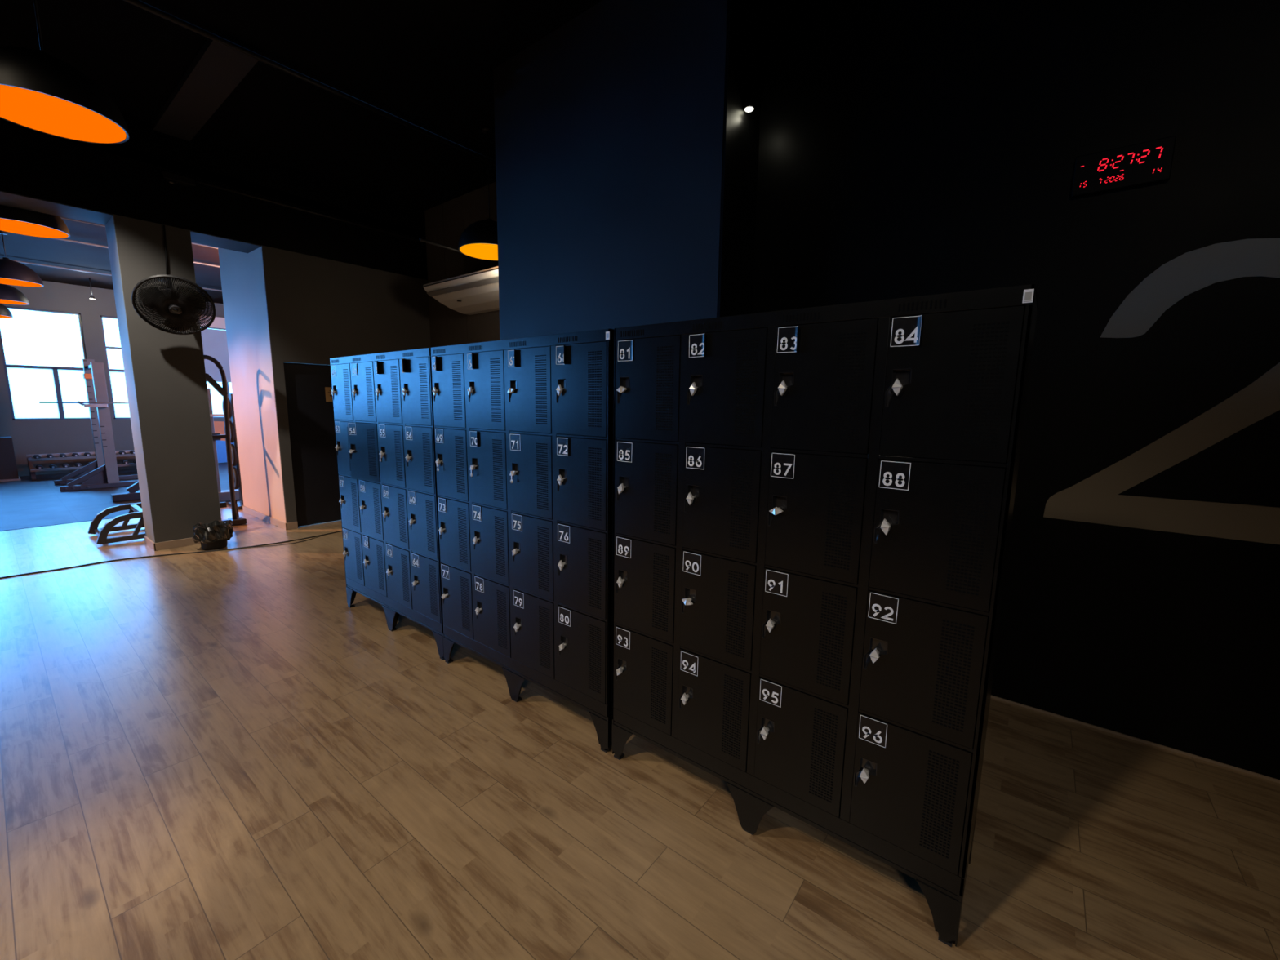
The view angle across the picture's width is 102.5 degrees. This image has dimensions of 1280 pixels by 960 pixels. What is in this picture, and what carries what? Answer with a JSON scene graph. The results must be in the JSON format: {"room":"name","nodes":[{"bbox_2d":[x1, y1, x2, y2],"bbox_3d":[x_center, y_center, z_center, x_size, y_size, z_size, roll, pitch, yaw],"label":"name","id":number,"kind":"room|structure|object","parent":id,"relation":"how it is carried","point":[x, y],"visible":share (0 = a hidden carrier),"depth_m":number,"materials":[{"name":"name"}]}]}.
{"room":"gym","nodes":[
{"label":"gym","id":0,"kind":"room"},
{"bbox_2d":[0,280,231,475],"bbox_3d":[-14.715,-1.702,7.758,0.550,4.000,19.400,7,11,37],"label":"wall","id":1,"kind":"structure","parent":0,"point":[37,437],"depth_m":11.11,"materials":[{"name":"grey paint"}]},
{"bbox_2d":[0,306,90,420],"bbox_3d":[-12.465,-2.408,10.811,0.100,2.270,1.170,7,11,37],"label":"window","id":2,"kind":"structure","parent":1,"relation":"attached to","point":[28,385],"depth_m":10.84,"materials":[{"name":"white glass"}]},
{"bbox_2d":[100,315,130,419],"bbox_3d":[-11.565,-2.564,11.951,0.100,2.270,1.170,7,11,37],"label":"window","id":3,"kind":"structure","parent":1,"relation":"attached to","point":[117,380],"depth_m":11.67,"materials":[{"name":"white glass"}]},
{"bbox_2d":[206,381,232,417],"bbox_3d":[-10.613,-2.728,13.157,0.100,2.270,1.200,7,11,37],"label":"window","id":4,"kind":"structure","parent":1,"relation":"attached to","point":[216,397],"depth_m":13.10,"materials":[{"name":"white glass"}]},
{"bbox_2d":[213,421,225,440],"bbox_3d":[-10.590,-1.254,13.275,0.028,0.620,2.200,7,11,37],"label":"wall panel","id":5,"kind":"object","parent":1,"relation":"attached to","point":[219,426],"visible":0.02,"depth_m":13.10,"materials":[{"name":"paint"}]},
{"bbox_2d":[215,440,234,462],"bbox_3d":[-10.593,-0.908,13.325,0.030,0.880,2.200,7,11,37],"label":"wall panel","id":6,"kind":"object","parent":1,"relation":"attached to","point":[220,445],"visible":0.02,"depth_m":13.17,"materials":[{"name":"plastic"}]},
{"bbox_2d":[113,213,221,542],"bbox_3d":[-5.245,-0.987,5.710,0.500,3.430,0.580,7,11,37],"label":"wall column","id":7,"kind":"structure","parent":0,"point":[169,368],"depth_m":5.54,"materials":[{"name":"grey paint"}]},
{"bbox_2d":[143,535,200,551],"bbox_3d":[-5.261,0.668,5.948,0.515,0.085,0.618,7,11,37],"label":"baseboard","id":8,"kind":"structure","parent":7,"relation":"attached to","point":[188,541],"depth_m":5.68,"materials":[{"name":"brown wood"}]},
{"bbox_2d":[131,225,215,334],"bbox_3d":[-4.769,-2.071,5.240,0.569,1.116,0.490,0,8,-2],"label":"wall fan","id":9,"kind":"object","parent":7,"relation":"attached to","point":[179,307],"visible":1,"depth_m":5.24,"materials":[{"name":"black plastic"}]},
{"bbox_2d":[0,117,426,303],"bbox_3d":[-11.282,-3.298,4.830,9.400,0.100,19.400,7,11,37],"label":"ceiling","id":10,"kind":"structure","parent":0,"point":[50,251],"depth_m":8.58,"materials":[{"name":"grey paint"}]},
{"bbox_2d":[0,303,13,318],"bbox_3d":[-12.011,-3.469,9.367,0.660,0.900,0.660,7,11,37],"label":"pendant lamp","id":11,"kind":"object","parent":10,"relation":"hanging from","point":[5,313],"visible":0.99,"depth_m":9.51,"materials":[{"name":"black metal"}]},
{"bbox_2d":[0,315,11,318],"bbox_3d":[-12.017,-3.030,9.431,0.630,0.012,0.630,7,11,37],"label":"diffuser","id":12,"kind":"object","parent":11,"relation":"attached to","point":[1,316],"depth_m":9.59,"materials":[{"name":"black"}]},
{"bbox_2d":[0,284,29,304],"bbox_3d":[-11.341,-3.518,9.075,0.660,0.700,0.660,7,11,37],"label":"pendant lamp","id":13,"kind":"object","parent":10,"relation":"hanging from","point":[9,295],"visible":0.91,"depth_m":9.08,"materials":[{"name":"black metal"}]},
{"bbox_2d":[0,298,28,304],"bbox_3d":[-11.346,-3.178,9.125,0.630,0.012,0.630,7,11,37],"label":"diffuser","id":14,"kind":"object","parent":13,"relation":"attached to","point":[10,301],"depth_m":9.19,"materials":[{"name":"orange plastic"}]},
{"bbox_2d":[0,231,44,287],"bbox_3d":[-9.275,-3.262,7.517,0.660,0.700,0.660,7,11,37],"label":"pendant lamp","id":15,"kind":"object","parent":10,"relation":"hanging from","point":[12,273],"visible":0.99,"depth_m":7.49,"materials":[{"name":"black metal"}]},
{"bbox_2d":[0,277,42,286],"bbox_3d":[-9.280,-2.922,7.567,0.630,0.012,0.630,7,11,37],"label":"diffuser","id":16,"kind":"object","parent":15,"relation":"attached to","point":[22,282],"depth_m":7.60,"materials":[{"name":"orange plastic"}]},
{"bbox_2d":[0,204,70,238],"bbox_3d":[-6.183,-2.865,5.092,0.660,0.700,0.660,7,11,37],"label":"pendant lamp","id":17,"kind":"object","parent":10,"relation":"hanging from","point":[12,220],"visible":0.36,"depth_m":5.09,"materials":[{"name":"black"}]},
{"bbox_2d":[0,217,68,238],"bbox_3d":[-6.187,-2.524,5.142,0.630,0.012,0.630,7,11,37],"label":"diffuser","id":18,"kind":"object","parent":17,"relation":"attached to","point":[22,226],"depth_m":5.16,"materials":[{"name":"orange plastic"}]},
{"bbox_2d":[88,277,95,299],"bbox_3d":[-11.029,-3.844,10.330,0.090,0.412,0.090,7,11,37],"label":"spotlight","id":19,"kind":"object","parent":10,"relation":"attached to","point":[91,297],"visible":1,"depth_m":10.33,"materials":[{"name":"white"}]},
{"bbox_2d":[0,257,222,291],"bbox_3d":[-11.744,-3.627,7.713,0.032,0.032,15.000,7,11,37],"label":"conduit","id":20,"kind":"object","parent":10,"relation":"attached to","point":[19,261],"visible":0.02,"depth_m":9.38,"materials":[{"name":"grey metal"}]},
{"bbox_2d":[52,238,219,267],"bbox_3d":[-9.697,-3.357,6.133,0.032,0.032,15.000,7,11,37],"label":"conduit","id":21,"kind":"object","parent":10,"relation":"attached to","point":[62,239],"visible":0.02,"depth_m":7.84,"materials":[{"name":"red metal"}]},
{"bbox_2d":[59,216,217,248],"bbox_3d":[-8.555,-3.203,5.253,0.032,0.032,15.000,7,11,37],"label":"conduit","id":22,"kind":"object","parent":10,"relation":"attached to","point":[69,219],"visible":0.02,"depth_m":6.85,"materials":[{"name":"grey metal"}]},
{"bbox_2d":[0,113,431,523],"bbox_3d":[-6.641,-1.366,4.826,1.700,4.400,9.100,7,11,37],"label":"wall","id":23,"kind":"structure","parent":0,"point":[33,164],"depth_m":6.40,"materials":[{"name":"black paint"}]},
{"bbox_2d":[0,190,262,253],"bbox_3d":[-6.738,-2.417,3.542,0.499,0.010,6.800,7,11,37],"label":"trim","id":24,"kind":"structure","parent":23,"relation":"attached to","point":[6,198],"depth_m":5.06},
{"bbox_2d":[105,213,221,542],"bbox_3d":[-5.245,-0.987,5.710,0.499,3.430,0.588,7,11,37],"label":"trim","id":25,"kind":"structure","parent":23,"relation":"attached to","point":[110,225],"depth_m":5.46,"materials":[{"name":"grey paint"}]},
{"bbox_2d":[160,170,195,187],"bbox_3d":[-4.838,-3.133,5.391,0.100,0.100,0.260,7,11,37],"label":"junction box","id":26,"kind":"object","parent":23,"relation":"attached to","point":[172,179],"visible":1,"depth_m":5.35,"materials":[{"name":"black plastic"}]},
{"bbox_2d":[242,505,297,530],"bbox_3d":[-4.519,0.396,7.852,1.715,0.090,2.095,7,11,37],"label":"baseboard","id":27,"kind":"structure","parent":23,"relation":"attached to","point":[289,526],"depth_m":6.83,"materials":[{"name":"brown wood"}]},
{"bbox_2d":[195,179,422,243],"bbox_3d":[-3.972,-3.342,6.511,0.032,0.032,2.560,7,11,37],"label":"conduit","id":28,"kind":"object","parent":23,"relation":"attached to","point":[197,180],"visible":0.88,"depth_m":6.27,"materials":[{"name":"black metal"}]},
{"bbox_2d":[283,362,341,526],"bbox_3d":[-4.190,-0.473,6.881,0.040,2.089,0.890,7,11,37],"label":"door","id":29,"kind":"structure","parent":23,"relation":"in","point":[310,417],"depth_m":6.73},
{"bbox_2d":[324,386,333,401],"bbox_3d":[-4.102,-1.139,6.850,0.003,0.190,0.160,7,11,37],"label":"notice","id":30,"kind":"object","parent":29,"relation":"attached to","point":[327,389],"visible":0.46,"depth_m":6.82,"materials":[{"name":"beige paper"}]},
{"bbox_2d":[0,0,602,210],"bbox_3d":[-1.689,-2.968,0.698,10.800,0.100,9.100,7,11,37],"label":"ceiling","id":31,"kind":"structure","parent":0,"point":[428,64],"depth_m":4.31,"materials":[{"name":"black paint"}]},
{"bbox_2d":[0,0,129,144],"bbox_3d":[-3.312,-2.643,2.811,0.630,1.200,0.630,7,11,37],"label":"pendant lamp","id":32,"kind":"object","parent":31,"relation":"hanging from","point":[40,91],"visible":1,"depth_m":2.81,"materials":[{"name":"black metal"}]},
{"bbox_2d":[0,84,126,143],"bbox_3d":[-3.320,-2.055,2.897,0.602,0.012,0.602,7,11,37],"label":"diffuser","id":33,"kind":"object","parent":32,"relation":"attached to","point":[37,108],"depth_m":2.89,"materials":[{"name":"orange plastic"}]},
{"bbox_2d":[151,30,259,141],"bbox_3d":[-4.008,-3.503,4.679,2.200,0.060,0.290,7,11,37],"label":"ceiling beam","id":34,"kind":"structure","parent":31,"relation":"attached to","point":[217,68],"depth_m":4.52,"materials":[{"name":"paint"}]},
{"bbox_2d":[123,0,495,165],"bbox_3d":[-3.333,-3.326,3.741,0.044,0.042,6.100,7,11,37],"label":"ceiling pipe","id":35,"kind":"object","parent":31,"relation":"attached to","point":[139,3],"visible":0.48,"depth_m":4.27,"materials":[{"name":"black metal"}]},
{"bbox_2d":[457,125,497,261],"bbox_3d":[-1.567,-2.989,5.327,0.640,1.200,0.640,7,11,37],"label":"pendant lamp","id":36,"kind":"object","parent":31,"relation":"hanging from","point":[478,240],"visible":0.7,"depth_m":5.19,"materials":[{"name":"black metal"}]},
{"bbox_2d":[459,243,497,260],"bbox_3d":[-1.575,-2.401,5.413,0.611,0.012,0.611,7,11,37],"label":"diffuser","id":37,"kind":"object","parent":36,"relation":"attached to","point":[487,251],"depth_m":5.36,"materials":[{"name":"orange plastic"}]},
{"bbox_2d":[424,181,500,347],"bbox_3d":[-1.700,-1.583,6.751,3.700,4.400,0.080,7,11,37],"label":"wall","id":38,"kind":"structure","parent":0,"point":[446,222],"depth_m":7.20,"materials":[{"name":"black paint"}]},
{"bbox_2d":[418,237,497,263],"bbox_3d":[-2.033,-2.671,6.058,0.036,0.061,1.181,7,11,37],"label":"conduit","id":39,"kind":"object","parent":38,"relation":"attached to","point":[420,239],"visible":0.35,"depth_m":5.79,"materials":[{"name":"black metal"}]},
{"bbox_2d":[422,266,499,315],"bbox_3d":[-1.926,-2.317,6.330,1.632,0.310,0.698,7,11,37],"label":"air conditioner","id":40,"kind":"object","parent":38,"relation":"attached to","point":[477,292],"visible":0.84,"depth_m":6.30,"materials":[{"name":"white plastic"}]},
{"bbox_2d":[0,462,1279,959],"bbox_3d":[-6.965,1.310,2.050,19.900,0.104,19.400,7,11,37],"label":"floor","id":41,"kind":"structure","parent":0,"point":[214,755],"depth_m":2.06,"materials":[{"name":"brown wood"}]},
{"bbox_2d":[0,435,21,481],"bbox_3d":[-12.645,-0.395,9.921,0.660,0.840,0.790,7,11,37],"label":"box","id":42,"kind":"object","parent":41,"relation":"on","point":[8,468],"visible":1,"depth_m":10.03,"materials":[{"name":"black rubber"}]},
{"bbox_2d":[26,449,136,479],"bbox_3d":[-11.350,-0.389,11.238,0.600,0.460,2.600,7,11,37],"label":"dumbbell rack","id":43,"kind":"object","parent":41,"relation":"on","point":[31,468],"visible":0.39,"depth_m":10.49,"materials":[{"name":"metal"}]},
{"bbox_2d":[33,454,40,458],"bbox_3d":[-12.139,-0.463,10.352,0.208,0.087,0.100,7,11,37],"label":"dumbbell","id":44,"kind":"object","parent":43,"relation":"on","point":[35,456],"visible":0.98,"depth_m":10.29,"materials":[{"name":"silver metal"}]},
{"bbox_2d":[35,464,43,469],"bbox_3d":[-11.945,-0.250,10.227,0.208,0.087,0.100,7,11,37],"label":"dumbbell","id":45,"kind":"object","parent":43,"relation":"on","point":[37,467],"visible":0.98,"depth_m":10.17,"materials":[{"name":"black metal"}]},
{"bbox_2d":[46,453,53,457],"bbox_3d":[-12.031,-0.481,10.489,0.208,0.087,0.100,7,11,37],"label":"dumbbell","id":46,"kind":"object","parent":43,"relation":"on","point":[49,455],"visible":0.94,"depth_m":10.43,"materials":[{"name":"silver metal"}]},
{"bbox_2d":[48,464,56,468],"bbox_3d":[-11.837,-0.268,10.364,0.208,0.087,0.100,7,11,37],"label":"dumbbell","id":47,"kind":"object","parent":43,"relation":"on","point":[51,466],"visible":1,"depth_m":10.31,"materials":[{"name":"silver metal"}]},
{"bbox_2d":[59,453,66,457],"bbox_3d":[-11.923,-0.500,10.625,0.208,0.087,0.100,7,11,37],"label":"dumbbell","id":48,"kind":"object","parent":43,"relation":"on","point":[62,455],"visible":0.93,"depth_m":10.57,"materials":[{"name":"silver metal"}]},
{"bbox_2d":[62,463,69,467],"bbox_3d":[-11.729,-0.287,10.501,0.208,0.087,0.100,7,11,37],"label":"dumbbell","id":49,"kind":"object","parent":43,"relation":"on","point":[64,465],"visible":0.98,"depth_m":10.45,"materials":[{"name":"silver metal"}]},
{"bbox_2d":[71,453,79,457],"bbox_3d":[-11.816,-0.518,10.762,0.208,0.087,0.100,7,11,37],"label":"dumbbell","id":50,"kind":"object","parent":43,"relation":"on","point":[74,455],"visible":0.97,"depth_m":10.70,"materials":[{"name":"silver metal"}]},
{"bbox_2d":[74,462,82,466],"bbox_3d":[-11.621,-0.305,10.637,0.208,0.087,0.100,7,11,37],"label":"dumbbell","id":51,"kind":"object","parent":43,"relation":"on","point":[77,464],"visible":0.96,"depth_m":10.58,"materials":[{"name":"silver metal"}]},
{"bbox_2d":[26,453,135,461],"bbox_3d":[-11.524,-0.523,11.139,0.300,0.050,2.260,7,11,37],"label":"shelf","id":52,"kind":"object","parent":43,"relation":"attached to","point":[29,457],"depth_m":10.60,"materials":[{"name":"grey metal"}]},
{"bbox_2d":[30,463,136,471],"bbox_3d":[-11.321,-0.309,11.008,0.260,0.050,2.260,7,11,37],"label":"shelf","id":53,"kind":"object","parent":43,"relation":"attached to","point":[32,468],"depth_m":10.37,"materials":[{"name":"grey metal"}]},
{"bbox_2d":[84,452,91,456],"bbox_3d":[-11.708,-0.537,10.898,0.208,0.087,0.100,7,11,37],"label":"dumbbell","id":54,"kind":"object","parent":43,"relation":"on","point":[86,454],"visible":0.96,"depth_m":10.85,"materials":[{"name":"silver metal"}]},
{"bbox_2d":[118,450,125,454],"bbox_3d":[-11.384,-0.593,11.308,0.208,0.087,0.100,7,11,37],"label":"dumbbell","id":55,"kind":"object","parent":43,"relation":"on","point":[121,452],"visible":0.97,"depth_m":11.26,"materials":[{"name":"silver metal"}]},
{"bbox_2d":[121,460,128,464],"bbox_3d":[-11.190,-0.380,11.184,0.208,0.087,0.100,7,11,37],"label":"dumbbell","id":56,"kind":"object","parent":43,"relation":"on","point":[123,462],"visible":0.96,"depth_m":11.13,"materials":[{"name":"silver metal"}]},
{"bbox_2d":[53,359,138,491],"bbox_3d":[-10.106,-1.083,9.611,1.260,2.342,1.280,7,11,37],"label":"rack","id":57,"kind":"object","parent":41,"relation":"on","point":[102,473],"visible":1,"depth_m":9.36,"materials":[{"name":"grey metal"}]},
{"bbox_2d":[39,401,128,404],"bbox_3d":[-9.450,-1.403,9.363,0.028,0.027,1.950,7,11,37],"label":"barbell","id":58,"kind":"object","parent":57,"relation":"on","point":[39,402],"visible":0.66,"depth_m":8.95,"materials":[{"name":"silver metal"}]},
{"bbox_2d":[110,480,141,502],"bbox_3d":[-8.044,-0.205,8.462,0.180,0.990,1.000,7,11,37],"label":"machine","id":59,"kind":"object","parent":41,"relation":"on","point":[133,494],"visible":0.32,"depth_m":8.24,"materials":[{"name":"metal"}]},
{"bbox_2d":[87,502,226,544],"bbox_3d":[-5.944,0.468,6.359,0.764,0.320,1.178,7,11,37],"label":"frame","id":60,"kind":"object","parent":41,"relation":"on","point":[102,533],"visible":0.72,"depth_m":5.97,"materials":[{"name":"metal"}]},
{"bbox_2d":[0,530,342,578],"bbox_3d":[-4.624,0.752,5.687,0.348,0.012,4.913,9,11,43],"label":"cable","id":61,"kind":"object","parent":41,"relation":"on","point":[339,531],"visible":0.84,"depth_m":5.35,"materials":[{"name":"black rubber"}]},
{"bbox_2d":[191,520,233,550],"bbox_3d":[-4.736,0.611,5.700,0.356,0.284,0.357,7,11,37],"label":"potted plant","id":62,"kind":"object","parent":41,"relation":"on","point":[215,535],"visible":1,"depth_m":5.62,"materials":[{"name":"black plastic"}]},
{"bbox_2d":[207,388,239,502],"bbox_3d":[-6.476,-0.760,8.510,0.240,2.116,2.215,7,11,37],"label":"power rack","id":63,"kind":"object","parent":41,"relation":"on","point":[224,495],"visible":0.22,"depth_m":8.19,"materials":[{"name":"grey metal"}]},
{"bbox_2d":[204,355,246,525],"bbox_3d":[-5.530,-0.488,6.588,0.417,2.171,0.573,7,11,37],"label":"cable machine","id":64,"kind":"object","parent":41,"relation":"on","point":[236,519],"visible":0.8,"depth_m":6.63,"materials":[{"name":"metal"}]},
{"bbox_2d":[227,393,243,509],"bbox_3d":[-6.081,-0.449,7.840,0.500,1.716,0.340,7,11,37],"label":"tree","id":65,"kind":"object","parent":41,"relation":"on","point":[240,504],"visible":0.28,"depth_m":7.76,"materials":[{"name":"metal"}]},
{"bbox_2d":[222,398,231,418],"bbox_3d":[-6.147,-1.067,7.654,0.300,0.300,0.044,7,11,37],"label":"weight plate","id":66,"kind":"object","parent":65,"relation":"on","point":[229,402],"visible":0.26,"depth_m":7.58,"materials":[{"name":"black rubber"}]},
{"bbox_2d":[224,420,235,443],"bbox_3d":[-6.151,-0.721,7.704,0.330,0.330,0.044,7,11,37],"label":"weight plate","id":67,"kind":"object","parent":65,"relation":"on","point":[231,426],"visible":0.42,"depth_m":7.62,"materials":[{"name":"black rubber"}]},
{"bbox_2d":[231,444,237,466],"bbox_3d":[-6.156,-0.374,7.755,0.340,0.340,0.044,7,11,37],"label":"weight plate","id":68,"kind":"object","parent":65,"relation":"on","point":[234,459],"visible":0.44,"depth_m":7.67,"materials":[{"name":"black rubber"}]},
{"bbox_2d":[232,466,239,488],"bbox_3d":[-6.160,-0.028,7.806,0.340,0.340,0.044,7,11,37],"label":"weight plate","id":69,"kind":"object","parent":65,"relation":"on","point":[236,477],"visible":0.59,"depth_m":7.72,"materials":[{"name":"black rubber"}]},
{"bbox_2d":[205,535,320,551],"bbox_3d":[-4.223,0.738,5.830,1.072,0.006,0.177,-6,11,-41],"label":"cable","id":70,"kind":"object","parent":41,"relation":"on","point":[320,535],"visible":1,"depth_m":5.78,"materials":[{"name":"black rubber"}]},
{"bbox_2d":[329,347,444,660],"bbox_3d":[-1.688,0.104,3.697,1.395,1.950,0.474,7,11,37],"label":"locker","id":71,"kind":"object","parent":41,"relation":"on","point":[383,402],"visible":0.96,"depth_m":3.48,"materials":[{"name":"black metal"}]},
{"bbox_2d":[430,328,614,752],"bbox_3d":[-0.572,0.242,2.861,1.395,1.950,0.426,7,11,37],"label":"locker","id":72,"kind":"object","parent":41,"relation":"on","point":[523,428],"visible":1,"depth_m":2.59,"materials":[{"name":"black metal"}]},
{"bbox_2d":[611,284,1037,947],"bbox_3d":[0.546,0.383,2.001,1.395,1.950,0.426,7,11,37],"label":"locker","id":73,"kind":"object","parent":41,"relation":"on","point":[813,507],"visible":1,"depth_m":1.69,"materials":[{"name":"black metal"}]},
{"bbox_2d":[493,0,1279,779],"bbox_3d":[2.100,-0.987,3.038,7.280,4.400,1.600,7,11,37],"label":"wall","id":74,"kind":"structure","parent":0,"point":[886,149],"depth_m":2.71,"materials":[{"name":"black paint"}]},
{"bbox_2d":[743,97,754,112],"bbox_3d":[0.685,-2.349,3.226,0.069,0.057,0.068,7,11,37],"label":"spotlight","id":75,"kind":"object","parent":74,"relation":"attached to","point":[748,104],"visible":1,"depth_m":3.20,"materials":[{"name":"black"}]},
{"bbox_2d":[1071,135,1176,198],"bbox_3d":[2.241,-1.452,2.395,0.340,0.180,0.032,7,11,37],"label":"digital clock","id":76,"kind":"object","parent":74,"relation":"attached to","point":[1148,162],"visible":1,"depth_m":2.38,"materials":[{"name":"black plastic"},{"name":"red glowing led digits"}]},
{"bbox_2d":[991,694,1279,782],"bbox_3d":[2.736,1.333,2.399,5.040,0.012,0.008,7,11,37],"label":"baseboard","id":77,"kind":"structure","parent":74,"relation":"attached to","point":[1238,769],"depth_m":2.56,"materials":[{"name":"brown wood"}]},
{"bbox_2d":[1043,238,1279,544],"bbox_3d":[2.545,-0.391,2.316,1.023,1.298,0.006,7,11,37],"label":"number","id":78,"kind":"object","parent":74,"relation":"attached to","point":[1095,499],"visible":1,"depth_m":2.35,"materials":[{"name":"grey paint"}]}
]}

